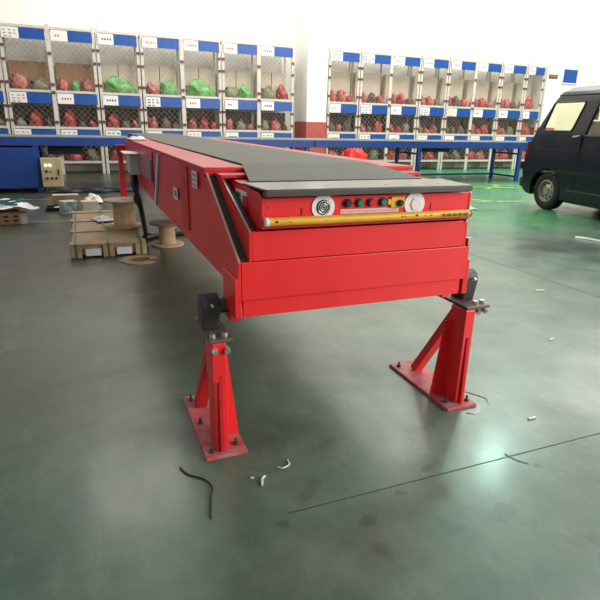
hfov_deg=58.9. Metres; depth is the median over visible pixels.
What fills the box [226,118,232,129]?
plastic bag
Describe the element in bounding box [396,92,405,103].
plastic bag
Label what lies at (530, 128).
trim
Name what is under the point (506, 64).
shelf
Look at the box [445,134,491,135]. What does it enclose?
shelf
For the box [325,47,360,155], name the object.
storage rack
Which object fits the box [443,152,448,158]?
plastic bag
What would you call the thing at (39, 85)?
plastic bag
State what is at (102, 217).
plastic wrap
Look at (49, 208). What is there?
tray
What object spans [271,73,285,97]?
carton
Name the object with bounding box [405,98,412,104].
plastic bag
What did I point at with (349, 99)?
plastic bag
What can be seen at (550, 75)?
wall sign
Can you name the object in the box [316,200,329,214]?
speaker
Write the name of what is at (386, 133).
shelf
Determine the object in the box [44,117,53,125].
plastic bag
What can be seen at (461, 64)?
storage rack
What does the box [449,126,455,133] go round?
plastic bag
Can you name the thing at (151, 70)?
carton
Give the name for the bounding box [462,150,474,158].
plastic bag
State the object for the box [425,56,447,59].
shelf
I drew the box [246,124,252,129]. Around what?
plastic bag
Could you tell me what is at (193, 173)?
print
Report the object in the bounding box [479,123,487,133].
plastic bag
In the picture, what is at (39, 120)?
plastic bag
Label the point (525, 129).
plastic bag
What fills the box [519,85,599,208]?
van
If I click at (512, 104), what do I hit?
plastic bag
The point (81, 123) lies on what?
plastic bag
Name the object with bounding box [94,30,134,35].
shelf
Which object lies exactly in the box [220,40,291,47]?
shelf
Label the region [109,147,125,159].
plastic bag
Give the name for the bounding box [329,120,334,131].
plastic bag
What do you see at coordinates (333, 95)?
plastic bag
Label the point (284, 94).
plastic bag
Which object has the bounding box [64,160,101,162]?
shelf
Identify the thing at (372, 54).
shelf
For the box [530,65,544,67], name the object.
shelf
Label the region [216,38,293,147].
storage rack
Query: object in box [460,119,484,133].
carton
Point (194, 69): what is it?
carton
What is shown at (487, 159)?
shelf
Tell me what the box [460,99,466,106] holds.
plastic bag
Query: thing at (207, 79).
carton
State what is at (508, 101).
plastic bag
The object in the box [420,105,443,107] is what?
shelf
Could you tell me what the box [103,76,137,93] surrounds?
plastic bag
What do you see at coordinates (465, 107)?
shelf
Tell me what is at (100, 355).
floor
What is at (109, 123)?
plastic bag
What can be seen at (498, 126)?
plastic bag
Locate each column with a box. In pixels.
[295,0,329,121]
[522,0,574,127]
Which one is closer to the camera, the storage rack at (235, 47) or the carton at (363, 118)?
the storage rack at (235, 47)
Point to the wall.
(483, 30)
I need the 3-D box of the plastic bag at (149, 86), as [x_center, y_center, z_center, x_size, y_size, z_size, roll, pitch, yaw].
[-3.495,-5.007,12.568,0.350,0.291,0.330,-6,20,-21]
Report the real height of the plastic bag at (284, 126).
0.200 m
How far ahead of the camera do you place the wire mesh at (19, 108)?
11.98 m
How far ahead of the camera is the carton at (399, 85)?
15.07 m
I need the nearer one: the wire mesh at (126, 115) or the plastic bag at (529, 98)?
the wire mesh at (126, 115)
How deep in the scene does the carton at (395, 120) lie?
15.36 m
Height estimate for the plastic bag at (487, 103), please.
0.179 m
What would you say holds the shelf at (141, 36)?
attached to the storage rack at (151, 41)
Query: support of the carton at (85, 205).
on the floor
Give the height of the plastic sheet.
0.143 m
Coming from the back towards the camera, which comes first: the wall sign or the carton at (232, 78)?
the wall sign
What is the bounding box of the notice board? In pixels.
[562,68,578,84]
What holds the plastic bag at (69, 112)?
on the storage rack at (10, 30)
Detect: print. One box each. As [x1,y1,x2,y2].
[192,172,195,186]
[236,191,242,206]
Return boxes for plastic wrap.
[91,215,113,221]
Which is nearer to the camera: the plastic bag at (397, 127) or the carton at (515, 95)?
the plastic bag at (397, 127)
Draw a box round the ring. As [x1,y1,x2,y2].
[121,255,157,264]
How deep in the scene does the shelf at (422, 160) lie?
15.74 m
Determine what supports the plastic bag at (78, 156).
on the storage rack at (10, 30)
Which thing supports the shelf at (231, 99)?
attached to the storage rack at (235, 47)
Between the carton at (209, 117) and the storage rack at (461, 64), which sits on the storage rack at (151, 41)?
the carton at (209, 117)
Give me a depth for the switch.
1.93 m
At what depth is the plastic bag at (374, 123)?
14.90 m
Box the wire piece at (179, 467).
[179,467,212,518]
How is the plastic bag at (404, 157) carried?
on the storage rack at (392, 59)
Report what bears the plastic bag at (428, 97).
on the storage rack at (437, 63)
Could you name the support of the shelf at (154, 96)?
attached to the storage rack at (151, 41)
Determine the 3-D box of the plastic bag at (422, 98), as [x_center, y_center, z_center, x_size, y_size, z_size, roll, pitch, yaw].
[3.459,-5.744,15.249,0.266,0.310,0.330,-6,20,-21]
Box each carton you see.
[0,105,6,125]
[0,209,27,224]
[8,60,49,88]
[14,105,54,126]
[52,193,79,204]
[55,63,93,90]
[58,200,78,214]
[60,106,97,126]
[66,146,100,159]
[80,200,98,210]
[100,64,117,91]
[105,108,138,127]
[108,146,115,156]
[117,63,136,89]
[144,65,159,90]
[147,109,177,128]
[159,66,176,94]
[184,66,197,95]
[186,110,215,128]
[198,68,214,91]
[221,71,235,94]
[222,111,250,129]
[235,70,250,97]
[255,72,270,97]
[255,112,284,130]
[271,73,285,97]
[326,115,348,131]
[327,71,350,96]
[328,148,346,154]
[351,115,377,130]
[352,73,380,101]
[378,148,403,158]
[380,116,406,131]
[382,75,409,103]
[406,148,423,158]
[408,117,433,132]
[410,76,437,104]
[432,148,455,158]
[435,118,459,133]
[437,78,463,105]
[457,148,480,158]
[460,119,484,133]
[463,80,488,106]
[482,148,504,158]
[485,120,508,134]
[488,81,513,107]
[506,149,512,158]
[508,120,525,133]
[512,83,531,108]
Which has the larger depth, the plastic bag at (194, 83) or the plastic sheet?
the plastic bag at (194, 83)
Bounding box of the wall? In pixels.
[0,0,599,170]
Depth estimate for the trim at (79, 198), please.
8.28 m
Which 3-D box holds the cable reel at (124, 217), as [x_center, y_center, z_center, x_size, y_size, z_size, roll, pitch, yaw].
[-1.865,-0.924,5.636,0.400,0.286,0.400,-6,20,-21]
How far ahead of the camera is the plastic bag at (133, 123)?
12.58 m
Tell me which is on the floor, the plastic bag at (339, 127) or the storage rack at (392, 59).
the storage rack at (392, 59)
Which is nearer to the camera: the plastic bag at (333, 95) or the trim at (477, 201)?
the trim at (477, 201)
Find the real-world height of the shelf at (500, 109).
0.050 m
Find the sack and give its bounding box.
[343,148,366,158]
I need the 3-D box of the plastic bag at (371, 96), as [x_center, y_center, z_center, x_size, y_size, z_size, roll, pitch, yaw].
[1.979,-5.585,14.671,0.287,0.305,0.256,16,23,37]
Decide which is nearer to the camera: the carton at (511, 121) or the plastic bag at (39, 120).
the plastic bag at (39, 120)
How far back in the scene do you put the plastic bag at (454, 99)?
15.60 m
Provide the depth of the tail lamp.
8.63 m
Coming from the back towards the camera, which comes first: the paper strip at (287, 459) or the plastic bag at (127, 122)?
the plastic bag at (127, 122)
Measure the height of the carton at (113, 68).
0.620 m
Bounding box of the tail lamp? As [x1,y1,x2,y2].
[526,141,530,157]
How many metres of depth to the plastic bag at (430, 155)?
15.81 m
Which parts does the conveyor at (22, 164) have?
control panel, rail, rail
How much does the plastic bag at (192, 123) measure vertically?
0.300 m
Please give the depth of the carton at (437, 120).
16.03 m
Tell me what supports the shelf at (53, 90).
attached to the storage rack at (10, 30)
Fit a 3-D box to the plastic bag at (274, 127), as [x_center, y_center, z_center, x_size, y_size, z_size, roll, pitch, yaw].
[-0.669,-4.599,13.898,0.308,0.325,0.330,-6,20,-21]
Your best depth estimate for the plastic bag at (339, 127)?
14.47 m
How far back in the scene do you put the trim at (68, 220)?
6.52 m
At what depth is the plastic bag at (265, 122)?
13.71 m
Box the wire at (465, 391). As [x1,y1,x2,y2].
[465,391,488,403]
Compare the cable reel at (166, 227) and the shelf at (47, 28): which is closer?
the cable reel at (166, 227)
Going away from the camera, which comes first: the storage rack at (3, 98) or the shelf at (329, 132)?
the storage rack at (3, 98)
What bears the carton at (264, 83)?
on the storage rack at (235, 47)
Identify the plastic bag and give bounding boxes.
[0,116,5,124]
[10,73,28,88]
[15,117,26,124]
[28,109,42,125]
[30,77,49,89]
[42,146,56,157]
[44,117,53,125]
[58,78,69,90]
[61,108,76,126]
[65,154,84,160]
[71,80,80,90]
[78,120,87,126]
[81,79,94,91]
[85,148,100,160]
[88,120,97,126]
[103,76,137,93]
[106,113,119,127]
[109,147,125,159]
[121,120,130,127]
[131,119,139,127]
[146,81,159,93]
[147,115,158,127]
[160,80,178,94]
[160,115,170,128]
[171,122,179,128]
[185,79,215,96]
[187,117,196,128]
[198,117,208,128]
[209,121,216,128]
[225,86,237,97]
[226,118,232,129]
[234,119,246,129]
[237,84,252,97]
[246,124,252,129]
[261,86,276,98]
[261,120,268,129]
[268,118,280,130]
[276,84,287,99]
[280,123,287,130]
[328,150,336,154]
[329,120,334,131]
[330,90,336,101]
[334,124,341,131]
[336,89,346,101]
[341,119,350,131]
[346,94,352,101]
[357,123,365,131]
[361,92,366,102]
[365,126,371,131]
[367,92,375,102]
[367,149,378,159]
[372,121,381,131]
[376,94,384,103]
[387,93,396,102]
[387,149,394,159]
[389,124,393,132]
[394,125,400,132]
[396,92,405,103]
[399,123,409,131]
[399,149,406,159]
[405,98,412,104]
[415,95,425,104]
[415,123,422,132]
[423,152,433,159]
[424,96,434,105]
[428,123,436,132]
[434,98,440,105]
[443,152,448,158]
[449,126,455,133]
[449,150,459,158]
[451,96,460,106]
[454,124,464,133]
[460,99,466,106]
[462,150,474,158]
[465,123,474,133]
[469,98,477,106]
[473,151,484,158]
[477,98,485,107]
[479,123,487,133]
[485,102,492,107]
[487,150,498,158]
[491,125,499,134]
[494,99,503,107]
[498,149,508,158]
[503,99,510,108]
[504,127,512,134]
[510,102,515,108]
[511,150,525,158]
[516,121,529,134]
[518,95,532,108]
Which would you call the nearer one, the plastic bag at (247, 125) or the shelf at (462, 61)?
the plastic bag at (247, 125)
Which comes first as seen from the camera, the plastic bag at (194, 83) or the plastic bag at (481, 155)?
the plastic bag at (194, 83)
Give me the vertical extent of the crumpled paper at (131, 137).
0.031 m
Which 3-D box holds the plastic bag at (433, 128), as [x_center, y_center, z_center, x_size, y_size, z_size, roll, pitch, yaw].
[3.910,-5.063,15.663,0.289,0.298,0.262,16,23,37]
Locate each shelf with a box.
[0,22,89,32]
[9,88,95,93]
[14,126,98,129]
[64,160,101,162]
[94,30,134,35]
[99,92,138,95]
[102,127,141,129]
[138,34,217,42]
[142,94,218,98]
[144,128,219,131]
[218,129,290,132]
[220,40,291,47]
[225,97,290,101]
[328,49,358,52]
[329,132,354,133]
[330,101,355,103]
[358,103,415,106]
[360,132,412,134]
[364,51,419,57]
[369,159,410,161]
[407,159,437,161]
[418,133,440,134]
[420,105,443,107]
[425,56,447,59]
[442,160,488,161]
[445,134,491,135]
[448,106,495,109]
[453,58,500,63]
[487,159,512,160]
[499,108,519,110]
[505,63,525,65]
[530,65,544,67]
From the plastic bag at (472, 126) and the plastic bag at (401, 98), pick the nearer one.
the plastic bag at (401, 98)
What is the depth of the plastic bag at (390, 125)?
15.06 m
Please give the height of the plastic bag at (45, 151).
0.336 m
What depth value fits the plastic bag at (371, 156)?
15.11 m
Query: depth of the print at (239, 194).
1.97 m
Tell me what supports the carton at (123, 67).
on the storage rack at (111, 38)
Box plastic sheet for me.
[0,197,38,209]
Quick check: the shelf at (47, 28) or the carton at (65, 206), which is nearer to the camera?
the carton at (65, 206)
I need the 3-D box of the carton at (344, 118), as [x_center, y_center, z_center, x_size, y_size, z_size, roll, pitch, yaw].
[0.959,-4.919,14.793,0.782,0.440,0.161,-6,20,-21]
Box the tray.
[45,205,59,211]
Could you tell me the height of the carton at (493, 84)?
0.780 m
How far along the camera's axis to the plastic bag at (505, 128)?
16.60 m
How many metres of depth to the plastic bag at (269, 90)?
13.50 m
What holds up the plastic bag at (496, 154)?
on the storage rack at (510, 68)
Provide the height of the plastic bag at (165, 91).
0.358 m
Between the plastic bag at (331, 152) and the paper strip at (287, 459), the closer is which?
the paper strip at (287, 459)
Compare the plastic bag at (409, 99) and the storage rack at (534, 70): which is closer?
the plastic bag at (409, 99)
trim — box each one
[20,198,105,199]
[28,220,70,222]
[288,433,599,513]
[294,122,325,153]
[475,255,599,297]
[477,201,534,201]
[520,127,553,167]
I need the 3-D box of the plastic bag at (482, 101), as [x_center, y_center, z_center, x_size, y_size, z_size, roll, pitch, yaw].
[5.471,-5.943,16.029,0.284,0.286,0.330,-6,20,-21]
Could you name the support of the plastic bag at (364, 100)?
on the storage rack at (392, 59)
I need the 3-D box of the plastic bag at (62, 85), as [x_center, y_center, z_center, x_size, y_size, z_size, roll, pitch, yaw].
[-5.289,-4.809,11.879,0.257,0.269,0.330,-6,20,-21]
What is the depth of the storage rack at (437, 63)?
15.22 m
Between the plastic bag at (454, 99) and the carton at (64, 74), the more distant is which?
the plastic bag at (454, 99)
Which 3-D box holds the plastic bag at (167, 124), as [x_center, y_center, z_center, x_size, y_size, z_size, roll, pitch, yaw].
[-3.271,-4.327,12.894,0.253,0.325,0.330,-6,20,-21]
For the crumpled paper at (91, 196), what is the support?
on the floor
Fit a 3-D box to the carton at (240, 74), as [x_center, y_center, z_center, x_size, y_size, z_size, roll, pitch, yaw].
[-1.459,-5.490,13.580,0.381,0.660,0.161,-6,20,-21]
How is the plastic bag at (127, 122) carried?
on the storage rack at (111, 38)
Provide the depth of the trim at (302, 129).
14.16 m
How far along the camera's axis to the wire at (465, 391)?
2.51 m
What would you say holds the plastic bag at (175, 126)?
on the storage rack at (151, 41)
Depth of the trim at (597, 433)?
1.92 m
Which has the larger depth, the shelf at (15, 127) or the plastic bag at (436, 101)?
the plastic bag at (436, 101)
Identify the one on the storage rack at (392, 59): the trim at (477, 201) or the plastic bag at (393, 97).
the plastic bag at (393, 97)
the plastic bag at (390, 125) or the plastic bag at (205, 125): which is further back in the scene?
the plastic bag at (390, 125)
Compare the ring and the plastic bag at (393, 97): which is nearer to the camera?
the ring
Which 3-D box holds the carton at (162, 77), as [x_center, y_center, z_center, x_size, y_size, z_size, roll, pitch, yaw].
[-3.208,-5.307,12.905,0.381,0.660,0.161,-6,20,-21]
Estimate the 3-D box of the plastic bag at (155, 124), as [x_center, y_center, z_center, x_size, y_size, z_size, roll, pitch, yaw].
[-3.531,-4.291,12.808,0.292,0.300,0.279,12,21,28]
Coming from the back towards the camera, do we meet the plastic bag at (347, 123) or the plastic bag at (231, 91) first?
the plastic bag at (347, 123)
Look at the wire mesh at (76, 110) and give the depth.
12.38 m
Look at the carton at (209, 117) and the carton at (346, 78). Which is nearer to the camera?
the carton at (209, 117)
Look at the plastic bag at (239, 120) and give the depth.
13.48 m
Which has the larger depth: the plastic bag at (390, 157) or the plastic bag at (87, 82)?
the plastic bag at (390, 157)
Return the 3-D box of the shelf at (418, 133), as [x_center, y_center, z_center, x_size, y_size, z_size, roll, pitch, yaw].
[3.650,-4.906,15.708,0.902,0.050,0.595,-6,20,-21]
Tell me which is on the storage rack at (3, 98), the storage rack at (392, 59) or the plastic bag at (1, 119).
the plastic bag at (1, 119)
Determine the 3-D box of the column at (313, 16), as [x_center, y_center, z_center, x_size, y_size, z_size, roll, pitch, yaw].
[0.341,-7.782,13.423,0.560,6.230,0.840,-6,20,-21]
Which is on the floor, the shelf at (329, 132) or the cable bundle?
the cable bundle
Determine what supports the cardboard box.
on the floor
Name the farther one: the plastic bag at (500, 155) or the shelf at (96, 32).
the plastic bag at (500, 155)
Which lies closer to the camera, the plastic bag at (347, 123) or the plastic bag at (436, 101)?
the plastic bag at (347, 123)
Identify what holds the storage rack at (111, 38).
on the floor
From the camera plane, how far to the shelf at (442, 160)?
16.14 m
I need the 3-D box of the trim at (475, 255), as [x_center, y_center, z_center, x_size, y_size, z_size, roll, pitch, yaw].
[2.092,-0.165,4.469,0.005,0.001,21.000,-6,20,-21]
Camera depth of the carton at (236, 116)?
13.71 m
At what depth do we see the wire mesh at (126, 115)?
12.70 m
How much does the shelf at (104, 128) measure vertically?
0.050 m
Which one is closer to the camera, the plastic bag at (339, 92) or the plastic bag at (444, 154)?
the plastic bag at (339, 92)
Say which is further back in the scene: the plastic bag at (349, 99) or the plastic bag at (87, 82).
the plastic bag at (349, 99)
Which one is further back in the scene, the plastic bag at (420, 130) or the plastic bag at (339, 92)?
the plastic bag at (420, 130)
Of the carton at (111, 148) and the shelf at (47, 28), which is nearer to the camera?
the shelf at (47, 28)
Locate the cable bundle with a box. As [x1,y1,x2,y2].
[49,187,132,193]
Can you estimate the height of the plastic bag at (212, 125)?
0.200 m
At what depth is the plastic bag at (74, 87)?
11.91 m
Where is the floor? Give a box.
[0,167,599,599]
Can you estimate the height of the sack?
0.670 m
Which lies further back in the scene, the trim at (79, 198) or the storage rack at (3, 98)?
the storage rack at (3, 98)
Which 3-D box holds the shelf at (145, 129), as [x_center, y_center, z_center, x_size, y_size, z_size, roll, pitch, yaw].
[-2.908,-4.219,13.177,1.843,0.050,0.595,-6,20,-21]
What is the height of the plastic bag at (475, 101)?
0.310 m
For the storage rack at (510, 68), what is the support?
on the floor
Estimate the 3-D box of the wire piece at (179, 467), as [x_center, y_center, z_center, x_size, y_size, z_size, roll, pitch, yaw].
[-0.334,0.648,1.829,0.068,0.006,0.305,-9,21,-29]
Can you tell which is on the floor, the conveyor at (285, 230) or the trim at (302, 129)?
the conveyor at (285, 230)
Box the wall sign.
[549,74,557,78]
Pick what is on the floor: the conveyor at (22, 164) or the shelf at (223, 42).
the conveyor at (22, 164)
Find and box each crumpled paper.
[84,193,102,202]
[127,136,148,139]
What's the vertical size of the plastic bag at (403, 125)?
0.284 m
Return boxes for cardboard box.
[69,210,146,258]
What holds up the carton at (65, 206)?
on the floor
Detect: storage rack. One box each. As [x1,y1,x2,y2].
[0,22,105,173]
[0,50,11,133]
[94,28,143,172]
[138,32,222,136]
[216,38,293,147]
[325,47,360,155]
[348,50,421,165]
[403,54,449,169]
[428,57,502,169]
[478,61,527,168]
[501,63,546,168]
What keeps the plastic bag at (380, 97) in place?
on the storage rack at (392, 59)
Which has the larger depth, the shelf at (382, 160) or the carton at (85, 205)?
the shelf at (382, 160)
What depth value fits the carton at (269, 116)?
14.03 m
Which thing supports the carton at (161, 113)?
on the storage rack at (151, 41)
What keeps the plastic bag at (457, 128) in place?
on the storage rack at (461, 64)
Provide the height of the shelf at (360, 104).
0.050 m
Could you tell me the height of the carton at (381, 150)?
0.400 m
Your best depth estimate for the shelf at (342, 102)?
14.19 m
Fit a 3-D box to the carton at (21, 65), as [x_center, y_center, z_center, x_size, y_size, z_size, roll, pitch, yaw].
[-6.017,-4.984,11.830,0.782,0.600,0.161,-6,20,-21]
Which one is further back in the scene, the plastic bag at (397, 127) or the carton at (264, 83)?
the plastic bag at (397, 127)
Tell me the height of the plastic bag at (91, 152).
0.291 m
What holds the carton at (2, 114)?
on the storage rack at (3, 98)
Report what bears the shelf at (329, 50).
attached to the storage rack at (339, 55)
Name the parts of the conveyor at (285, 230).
support leg, box lid, mount plate, plate, support leg, nose plate, plate, support leg, mount plate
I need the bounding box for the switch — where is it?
[387,196,404,207]
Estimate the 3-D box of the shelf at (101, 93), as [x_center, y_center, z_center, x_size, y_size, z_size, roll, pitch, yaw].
[-4.202,-4.804,12.433,0.902,0.050,0.595,-6,20,-21]
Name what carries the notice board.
attached to the wall
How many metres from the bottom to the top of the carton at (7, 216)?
0.140 m
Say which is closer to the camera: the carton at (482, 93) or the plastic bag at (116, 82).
the plastic bag at (116, 82)
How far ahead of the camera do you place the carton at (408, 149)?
15.89 m
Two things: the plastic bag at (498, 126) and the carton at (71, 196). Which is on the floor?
the carton at (71, 196)
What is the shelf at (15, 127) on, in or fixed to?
attached to the storage rack at (10, 30)
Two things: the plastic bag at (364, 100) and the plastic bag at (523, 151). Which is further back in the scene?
the plastic bag at (523, 151)
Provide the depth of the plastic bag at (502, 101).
16.19 m
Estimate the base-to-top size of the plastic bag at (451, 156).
0.286 m
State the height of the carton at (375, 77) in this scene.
0.780 m
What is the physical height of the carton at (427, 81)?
0.780 m
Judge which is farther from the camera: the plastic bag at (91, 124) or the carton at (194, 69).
the carton at (194, 69)
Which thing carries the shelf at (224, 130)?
attached to the storage rack at (235, 47)
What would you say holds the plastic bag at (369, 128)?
on the storage rack at (392, 59)
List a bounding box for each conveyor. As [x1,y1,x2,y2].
[0,134,527,191]
[116,133,489,461]
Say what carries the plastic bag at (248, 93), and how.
on the storage rack at (235, 47)
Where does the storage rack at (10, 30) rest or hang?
on the floor
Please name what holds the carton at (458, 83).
on the storage rack at (461, 64)
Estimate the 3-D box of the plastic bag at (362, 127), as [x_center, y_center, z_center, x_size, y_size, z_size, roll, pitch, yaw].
[1.687,-4.811,14.819,0.256,0.251,0.330,-6,20,-21]
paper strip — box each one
[277,459,289,468]
[575,236,599,241]
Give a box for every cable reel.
[103,197,142,229]
[149,219,183,247]
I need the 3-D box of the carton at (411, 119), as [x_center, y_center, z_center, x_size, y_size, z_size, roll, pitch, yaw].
[3.582,-5.194,15.806,0.782,0.440,0.161,-6,20,-21]
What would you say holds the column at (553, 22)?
attached to the wall
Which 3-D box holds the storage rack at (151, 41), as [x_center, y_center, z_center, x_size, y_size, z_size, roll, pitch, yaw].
[-2.892,-4.729,12.998,1.863,3.100,0.618,-6,20,-21]
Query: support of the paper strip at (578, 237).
on the floor
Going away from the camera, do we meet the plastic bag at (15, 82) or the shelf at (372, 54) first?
the plastic bag at (15, 82)

